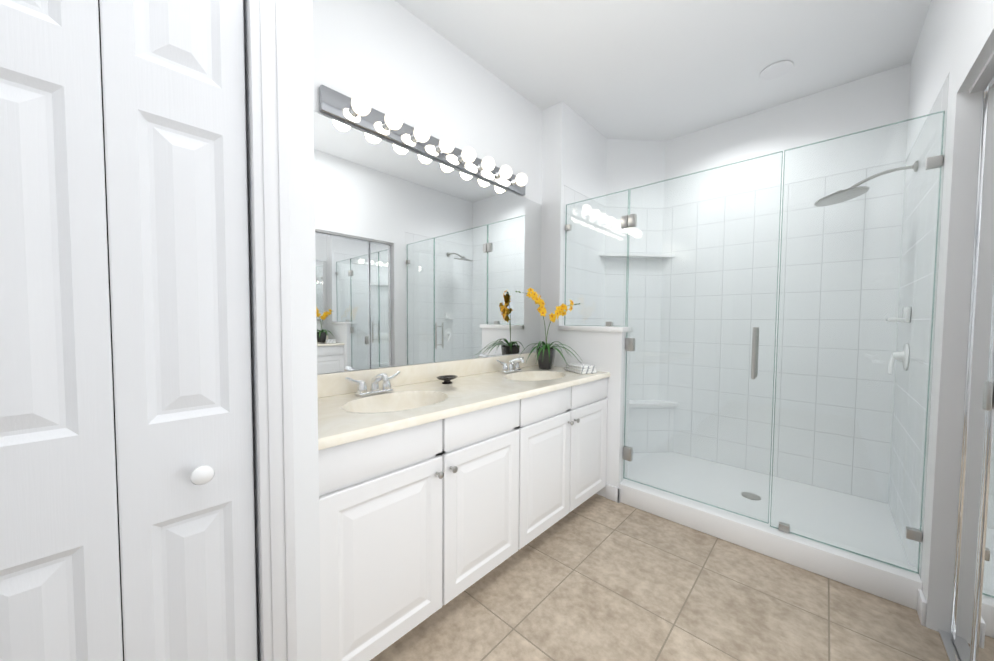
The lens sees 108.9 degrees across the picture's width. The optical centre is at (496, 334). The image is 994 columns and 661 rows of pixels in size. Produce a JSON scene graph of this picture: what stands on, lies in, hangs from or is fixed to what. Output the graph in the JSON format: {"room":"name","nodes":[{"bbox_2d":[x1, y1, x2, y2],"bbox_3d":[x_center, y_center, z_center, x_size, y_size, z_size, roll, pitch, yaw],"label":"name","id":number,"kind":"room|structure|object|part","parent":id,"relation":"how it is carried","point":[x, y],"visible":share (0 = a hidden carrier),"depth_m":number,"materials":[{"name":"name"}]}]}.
{"room":"bathroom","nodes":[
{"label":"bathroom","id":0,"kind":"room"},
{"bbox_2d":[98,0,320,660],"bbox_3d":[-0.951,-0.229,0.589,0.118,2.880,1.202,3,3,43],"label":"wall","id":1,"kind":"structure","parent":0,"point":[302,240],"depth_m":0.95,"materials":[{"name":"white paint"}]},
{"bbox_3d":[-0.583,-0.065,0.926,0.009,2.530,0.077,3,3,43],"label":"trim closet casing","id":2,"kind":"part","parent":1,"relation":"part of","materials":[{"name":"white wood"}]},
{"bbox_3d":[-0.571,-0.065,0.929,0.006,2.530,0.057,3,3,43],"label":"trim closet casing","id":3,"kind":"part","parent":1,"relation":"part of","materials":[{"name":"white wood"}]},
{"bbox_2d":[275,0,296,660],"bbox_3d":[-0.556,-0.066,0.937,0.006,2.530,0.024,3,3,43],"label":"trim","id":4,"kind":"structure","parent":1,"relation":"attached to","point":[283,176],"depth_m":0.94,"materials":[{"name":"white wood"}]},
{"bbox_2d":[312,0,541,374],"bbox_3d":[-1.102,-0.261,1.344,0.108,2.880,4.160,3,3,43],"label":"wall","id":5,"kind":"structure","parent":0,"point":[420,259],"depth_m":1.95,"materials":[{"name":"white paint"}]},
{"bbox_2d":[319,85,527,195],"bbox_3d":[-0.247,-1.058,2.051,0.147,0.110,1.440,3,3,43],"label":"vanity light bar","id":6,"kind":"object","parent":5,"relation":"attached to","point":[357,110],"visible":1,"depth_m":1.85,"materials":[{"name":"silver metal"}]},
{"bbox_2d":[349,106,358,116],"bbox_3d":[-0.655,-1.041,1.645,0.040,0.048,0.048,3,3,43],"label":"socket","id":7,"kind":"object","parent":6,"relation":"attached to","point":[352,113],"depth_m":1.64,"materials":[{"name":"silver metal"}]},
{"bbox_3d":[-0.614,-1.039,1.608,0.083,0.086,0.086,3,3,43],"label":"vanity light bar bulb","id":8,"kind":"part","parent":6,"relation":"part of","materials":[{"name":"white glass"}]},
{"bbox_2d":[381,120,389,130],"bbox_3d":[-0.543,-1.045,1.766,0.040,0.048,0.048,3,3,43],"label":"socket","id":9,"kind":"object","parent":6,"relation":"attached to","point":[384,127],"depth_m":1.76,"materials":[{"name":"silver metal"}]},
{"bbox_3d":[-0.502,-1.043,1.729,0.083,0.086,0.086,3,3,43],"label":"vanity light bar bulb","id":10,"kind":"part","parent":6,"relation":"part of","materials":[{"name":"white glass"}]},
{"bbox_2d":[410,133,417,142],"bbox_3d":[-0.431,-1.049,1.887,0.040,0.048,0.048,3,3,43],"label":"socket","id":11,"kind":"object","parent":6,"relation":"attached to","point":[413,139],"depth_m":1.88,"materials":[{"name":"silver metal"}]},
{"bbox_3d":[-0.391,-1.048,1.849,0.083,0.086,0.086,3,3,43],"label":"vanity light bar bulb","id":12,"kind":"part","parent":6,"relation":"part of","materials":[{"name":"white glass"}]},
{"bbox_2d":[435,144,441,153],"bbox_3d":[-0.319,-1.054,2.007,0.040,0.048,0.048,3,3,43],"label":"socket","id":13,"kind":"object","parent":6,"relation":"attached to","point":[438,150],"depth_m":2.00,"materials":[{"name":"silver metal"}]},
{"bbox_3d":[-0.279,-1.052,1.970,0.083,0.086,0.086,3,3,43],"label":"vanity light bar bulb","id":14,"kind":"part","parent":6,"relation":"part of","materials":[{"name":"white glass"}]},
{"bbox_2d":[457,154,463,162],"bbox_3d":[-0.207,-1.058,2.128,0.040,0.048,0.048,3,3,43],"label":"socket","id":15,"kind":"object","parent":6,"relation":"attached to","point":[460,159],"depth_m":2.12,"materials":[{"name":"silver metal"}]},
{"bbox_3d":[-0.167,-1.056,2.091,0.083,0.086,0.086,3,3,43],"label":"vanity light bar bulb","id":16,"kind":"part","parent":6,"relation":"part of","materials":[{"name":"white glass"}]},
{"bbox_2d":[477,163,482,171],"bbox_3d":[-0.095,-1.062,2.248,0.040,0.048,0.048,3,3,43],"label":"socket","id":17,"kind":"object","parent":6,"relation":"attached to","point":[479,165],"depth_m":2.24,"materials":[{"name":"silver metal"}]},
{"bbox_3d":[-0.055,-1.060,2.211,0.083,0.086,0.086,3,3,43],"label":"vanity light bar bulb","id":18,"kind":"part","parent":6,"relation":"part of","materials":[{"name":"white glass"}]},
{"bbox_2d":[495,171,500,178],"bbox_3d":[0.017,-1.066,2.369,0.040,0.048,0.048,3,3,43],"label":"socket","id":19,"kind":"object","parent":6,"relation":"attached to","point":[497,173],"depth_m":2.36,"materials":[{"name":"silver metal"}]},
{"bbox_3d":[0.057,-1.064,2.332,0.083,0.086,0.086,3,3,43],"label":"vanity light bar bulb","id":20,"kind":"part","parent":6,"relation":"part of","materials":[{"name":"white glass"}]},
{"bbox_3d":[0.169,-1.069,2.452,0.083,0.086,0.086,3,3,43],"label":"vanity light bar bulb","id":21,"kind":"part","parent":6,"relation":"part of","materials":[{"name":"white glass"}]},
{"bbox_2d":[540,101,606,366],"bbox_3d":[0.797,-0.327,3.264,0.280,2.880,1.240,3,3,43],"label":"wall","id":22,"kind":"structure","parent":0,"point":[574,155],"depth_m":2.81,"materials":[{"name":"paint"}]},
{"bbox_2d":[559,330,629,496],"bbox_3d":[0.702,0.556,2.632,0.495,1.165,0.140,3,3,43],"label":"wall","id":23,"kind":"structure","parent":0,"point":[603,351],"depth_m":2.47,"materials":[{"name":"paint"}]},
{"bbox_2d":[558,326,632,331],"bbox_3d":[0.711,-0.043,2.603,0.510,0.035,0.170,3,3,43],"label":"trim","id":24,"kind":"structure","parent":23,"relation":"on","point":[598,328],"depth_m":2.51,"materials":[{"name":"white"}]},
{"bbox_2d":[605,484,618,502],"bbox_3d":[0.800,1.097,2.456,0.103,0.100,0.013,3,3,43],"label":"baseboard","id":25,"kind":"structure","parent":23,"relation":"attached to","point":[611,492],"depth_m":2.45,"materials":[{"name":"white wood"}]},
{"bbox_2d":[604,139,664,399],"bbox_3d":[1.253,-0.325,3.277,0.370,2.880,0.400,3,3,43],"label":"wall","id":26,"kind":"structure","parent":0,"point":[631,164],"depth_m":3.26,"materials":[{"name":"paint"}]},
{"bbox_2d":[599,253,674,257],"bbox_3d":[1.253,-0.713,3.221,0.705,0.020,0.080,0,2,-4],"label":"corner shelf","id":27,"kind":"object","parent":26,"relation":"attached to","point":[635,256],"depth_m":3.19,"materials":[{"name":"white"}]},
{"bbox_2d":[629,400,677,406],"bbox_3d":[1.242,0.632,3.253,0.796,0.030,0.125,0,2,-4],"label":"shelf","id":28,"kind":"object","parent":26,"relation":"attached to","point":[649,404],"depth_m":3.21,"materials":[{"name":"white"}]},
{"bbox_2d":[370,494,947,660],"bbox_3d":[0.224,1.227,1.011,2.600,0.050,5.400,3,3,43],"label":"floor","id":29,"kind":"structure","parent":0,"point":[595,577],"depth_m":1.53,"materials":[{"name":"beige tile"}]},
{"bbox_2d":[317,352,609,660],"bbox_3d":[-0.086,0.665,1.958,0.618,0.991,1.924,3,3,43],"label":"bathroom vanity","id":30,"kind":"object","parent":29,"relation":"on","point":[435,494],"visible":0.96,"depth_m":1.48,"materials":[{"name":"white wood"}]},
{"bbox_3d":[-0.382,0.406,1.238,0.019,0.134,0.471,3,3,43],"label":"drawer","id":31,"kind":"part","parent":30,"relation":"part of","materials":[{"name":"white wood"}]},
{"bbox_3d":[-0.384,0.797,1.254,0.019,0.618,0.471,3,3,43],"label":"door","id":32,"kind":"part","parent":30,"relation":"part of","materials":[{"name":"white wood"}]},
{"bbox_2d":[317,352,537,397],"bbox_3d":[-0.303,0.214,2.144,0.020,0.105,1.923,3,3,43],"label":"backsplash","id":33,"kind":"structure","parent":30,"relation":"on","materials":[{"name":"beige stone"}]},
{"bbox_3d":[-0.223,0.542,1.376,0.035,0.027,0.027,3,3,43],"label":"knob","id":34,"kind":"part","parent":30,"relation":"part of","materials":[{"name":"silver metal"}]},
{"bbox_3d":[-0.175,0.540,1.427,0.035,0.027,0.027,3,3,43],"label":"knob","id":35,"kind":"part","parent":30,"relation":"part of","materials":[{"name":"silver metal"}]},
{"bbox_3d":[0.094,0.462,1.784,0.020,0.045,1.885,3,3,43],"label":"frame","id":36,"kind":"part","parent":30,"relation":"part of","materials":[{"name":"white wood"}]},
{"bbox_2d":[318,365,609,449],"bbox_3d":[-0.091,0.339,1.952,0.598,0.125,1.924,3,3,43],"label":"countertop","id":37,"kind":"structure","parent":30,"relation":"on","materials":[{"name":"beige stone"}]},
{"bbox_2d":[346,371,399,396],"bbox_3d":[-0.554,0.231,1.671,0.141,0.107,0.280,3,3,43],"label":"faucet","id":38,"kind":"object","parent":37,"relation":"on","point":[386,390],"depth_m":1.68,"materials":[{"name":"silver metal"}]},
{"bbox_2d":[436,375,457,383],"bbox_3d":[-0.279,0.255,1.990,0.094,0.036,0.132,3,3,43],"label":"soap dish","id":39,"kind":"object","parent":37,"relation":"on","point":[446,379],"visible":1,"depth_m":1.98,"materials":[{"name":"grey"}]},
{"bbox_2d":[497,357,523,372],"bbox_3d":[0.126,0.206,2.404,0.141,0.107,0.280,3,3,43],"label":"faucet","id":40,"kind":"object","parent":37,"relation":"on","point":[513,366],"depth_m":2.40,"materials":[{"name":"silver metal"}]},
{"bbox_2d":[516,288,580,369],"bbox_3d":[0.373,-0.038,2.498,0.428,0.588,0.412,3,3,43],"label":"orchid","id":41,"kind":"object","parent":37,"relation":"on","point":[545,355],"visible":1,"depth_m":2.55,"materials":[{"name":"orange"}]},
{"bbox_3d":[0.360,0.175,2.609,0.132,0.153,0.132,1,3,23],"label":"pot","id":42,"kind":"part","parent":41,"relation":"part of","materials":[{"name":"grey ceramic"}]},
{"bbox_2d":[564,363,596,373],"bbox_3d":[0.577,0.233,2.464,0.130,0.051,0.210,-1,3,-22],"label":"folded towel","id":43,"kind":"object","parent":37,"relation":"on","point":[580,368],"visible":0.98,"depth_m":2.39,"materials":[{"name":"white fabric"}]},
{"bbox_3d":[-0.057,0.785,1.607,0.019,0.618,0.471,3,3,43],"label":"door","id":44,"kind":"part","parent":30,"relation":"part of","materials":[{"name":"white wood"}]},
{"bbox_3d":[-0.054,0.393,1.591,0.019,0.134,0.471,3,3,43],"label":"drawer","id":45,"kind":"part","parent":30,"relation":"part of","materials":[{"name":"white wood"}]},
{"bbox_3d":[0.271,0.773,1.959,0.019,0.618,0.471,3,3,43],"label":"door","id":46,"kind":"part","parent":30,"relation":"part of","materials":[{"name":"white wood"}]},
{"bbox_3d":[0.273,0.381,1.944,0.019,0.134,0.471,3,3,43],"label":"drawer","id":47,"kind":"part","parent":30,"relation":"part of","materials":[{"name":"white wood"}]},
{"bbox_3d":[0.598,0.760,2.312,0.019,0.618,0.471,3,3,43],"label":"door","id":48,"kind":"part","parent":30,"relation":"part of","materials":[{"name":"white wood"}]},
{"bbox_3d":[0.600,0.369,2.296,0.019,0.134,0.471,3,3,43],"label":"drawer","id":49,"kind":"part","parent":30,"relation":"part of","materials":[{"name":"white wood"}]},
{"bbox_2d":[627,452,908,564],"bbox_3d":[1.579,1.126,2.616,1.840,0.040,1.000,3,3,43],"label":"pan","id":50,"kind":"object","parent":29,"relation":"on","point":[868,523],"depth_m":2.40,"materials":[{"name":"smooth white acrylic"}]},
{"bbox_2d":[741,492,760,499],"bbox_3d":[1.748,1.111,2.445,0.110,0.005,0.110,3,3,43],"label":"shower drain","id":51,"kind":"object","parent":50,"relation":"on","point":[752,496],"depth_m":2.43,"materials":[{"name":"silver metal"}]},
{"bbox_2d":[619,478,921,609],"bbox_3d":[1.373,1.103,2.028,1.345,0.130,0.140,3,3,43],"label":"shower curb","id":52,"kind":"object","parent":29,"relation":"on","point":[895,583],"depth_m":1.84,"materials":[{"name":"white"}]},
{"bbox_2d":[564,110,944,573],"bbox_3d":[1.198,0.031,2.153,1.837,1.999,0.109,3,3,43],"label":"shower enclosure","id":53,"kind":"object","parent":52,"relation":"on","point":[630,221],"visible":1,"depth_m":1.87,"materials":[{"name":"clear glass"}]},
{"bbox_3d":[1.186,0.023,2.164,0.808,1.985,0.010,3,3,43],"label":"glass door","id":54,"kind":"part","parent":53,"relation":"part of","materials":[{"name":"clear glass"}]},
{"bbox_3d":[1.449,0.100,1.985,0.019,0.280,0.019,3,3,43],"label":"handle","id":55,"kind":"part","parent":53,"relation":"part of","materials":[{"name":"silver metal"}]},
{"bbox_2d":[938,629,960,660],"bbox_3d":[1.487,1.200,1.066,0.075,0.015,0.915,3,3,43],"label":"track","id":56,"kind":"object","parent":29,"relation":"on","point":[950,649],"visible":0.46,"depth_m":1.35,"materials":[{"name":"silver metal"}]},
{"bbox_2d":[395,0,930,140],"bbox_3d":[0.242,-1.700,0.892,2.600,0.050,5.400,3,3,43],"label":"ceiling","id":57,"kind":"structure","parent":0,"point":[658,70],"depth_m":2.14,"materials":[{"name":"white paint"}]},
{"bbox_2d":[760,60,793,79],"bbox_3d":[1.817,-1.716,2.310,0.176,0.012,0.176,3,3,43],"label":"recessed light","id":58,"kind":"object","parent":57,"relation":"in","point":[776,69],"visible":1,"depth_m":2.30,"materials":[{"name":"white plastic"}]},
{"bbox_2d":[659,63,910,503],"bbox_3d":[2.006,-0.305,2.920,1.960,2.880,0.100,3,3,43],"label":"wall","id":59,"kind":"structure","parent":0,"point":[868,102],"depth_m":2.66,"materials":[{"name":"tile"}]},
{"bbox_2d":[888,0,993,632],"bbox_3d":[1.912,-0.247,1.468,0.120,2.880,2.160,3,3,43],"label":"wall","id":60,"kind":"structure","parent":0,"point":[934,75],"depth_m":1.46,"materials":[{"name":"paint"}]},
{"bbox_2d":[814,160,917,206],"bbox_3d":[2.153,-0.883,2.095,0.418,0.155,0.244,3,3,43],"label":"shower head","id":61,"kind":"object","parent":60,"relation":"attached to","point":[839,194],"depth_m":2.10,"materials":[{"name":"silver metal"}]},
{"bbox_3d":[2.198,-0.894,2.053,0.275,0.094,0.017,3,3,43],"label":"arm","id":62,"kind":"part","parent":61,"relation":"part of"},
{"bbox_2d":[886,306,910,322],"bbox_3d":[2.271,-0.111,2.013,0.084,0.090,0.120,3,3,43],"label":"soap dish","id":63,"kind":"object","parent":60,"relation":"attached to","point":[904,319],"depth_m":1.96,"materials":[{"name":"white ceramic"}]},
{"bbox_2d":[886,318,904,321],"bbox_3d":[2.264,-0.083,2.020,0.067,0.023,0.110,3,3,43],"label":"tray","id":64,"kind":"object","parent":63,"relation":"on","point":[888,319],"depth_m":1.98,"materials":[{"name":"white ceramic"}]},
{"bbox_2d":[888,343,908,374],"bbox_3d":[2.273,0.137,2.019,0.073,0.182,0.156,3,3,43],"label":"shower valve","id":65,"kind":"object","parent":60,"relation":"attached to","point":[902,360],"depth_m":2.00,"materials":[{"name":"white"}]},
{"bbox_3d":[2.239,0.172,2.013,0.035,0.110,0.076,3,3,43],"label":"lever","id":66,"kind":"part","parent":65,"relation":"part of","materials":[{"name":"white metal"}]},
{"bbox_2d":[917,589,926,625],"bbox_3d":[1.780,1.143,1.489,0.013,0.100,0.100,3,3,43],"label":"baseboard","id":67,"kind":"structure","parent":60,"relation":"attached to","point":[921,606],"depth_m":1.47,"materials":[{"name":"white wood"}]},
{"bbox_2d":[950,89,993,660],"bbox_3d":[1.713,0.138,1.259,0.018,2.083,0.260,3,3,43],"label":"door frame","id":68,"kind":"structure","parent":60,"relation":"attached to","point":[968,354],"depth_m":1.33,"materials":[{"name":"white wood"}]},
{"bbox_3d":[1.706,1.171,1.301,0.018,0.013,0.234,3,3,43],"label":"frame of the mirrored closet doors","id":69,"kind":"part","parent":68,"relation":"part of","materials":[{"name":"silver metal"}]},
{"bbox_3d":[1.629,0.141,1.169,0.018,2.083,0.013,3,3,43],"label":"frame of the mirrored closet doors","id":70,"kind":"part","parent":68,"relation":"part of","materials":[{"name":"silver metal"}]},
{"bbox_2d":[953,81,993,660],"bbox_3d":[1.493,0.146,1.024,0.005,2.059,0.880,3,3,43],"label":"mirrored closet doors","id":71,"kind":"structure","parent":60,"relation":"in","point":[979,353],"depth_m":1.25,"materials":[{"name":"silver metal"}]},
{"bbox_3d":[1.403,0.149,0.926,0.005,2.059,0.614,3,3,43],"label":"glass","id":72,"kind":"part","parent":71,"relation":"part of","materials":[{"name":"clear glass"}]},
{"bbox_2d":[969,51,993,93],"bbox_3d":[1.500,-0.903,0.981,0.075,0.014,0.915,3,3,43],"label":"track","id":73,"kind":"object","parent":60,"relation":"attached to","point":[983,77],"visible":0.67,"depth_m":1.25,"materials":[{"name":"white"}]},
{"bbox_2d":[983,74,993,91],"bbox_3d":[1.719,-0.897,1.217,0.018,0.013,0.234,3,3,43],"label":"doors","id":74,"kind":"structure","parent":60,"relation":"in","point":[989,83],"depth_m":1.27,"materials":[{"name":"white wood"}]},
{"bbox_3d":[-0.975,-1.455,0.518,0.100,0.425,0.987,3,3,43],"label":"wall","id":75,"kind":"structure","parent":0,"visible":0},
{"bbox_2d":[0,0,257,660],"bbox_3d":[-0.810,-0.024,0.745,0.035,2.435,0.485,3,3,43],"label":"door","id":76,"kind":"structure","parent":75,"relation":"in","point":[173,75],"depth_m":0.75,"materials":[{"name":"white paint"}]},
{"bbox_3d":[-0.893,-0.021,0.656,0.035,2.435,0.242,3,3,43],"label":"bifold door panel","id":77,"kind":"part","parent":76,"relation":"part of","materials":[{"name":"white wood"}]},
{"bbox_2d":[190,465,214,484],"bbox_3d":[-0.687,0.323,0.826,0.057,0.044,0.044,3,3,43],"label":"door knob","id":78,"kind":"object","parent":76,"relation":"attached to","point":[202,475],"depth_m":0.81,"materials":[{"name":"white ceramic"}]}
]}

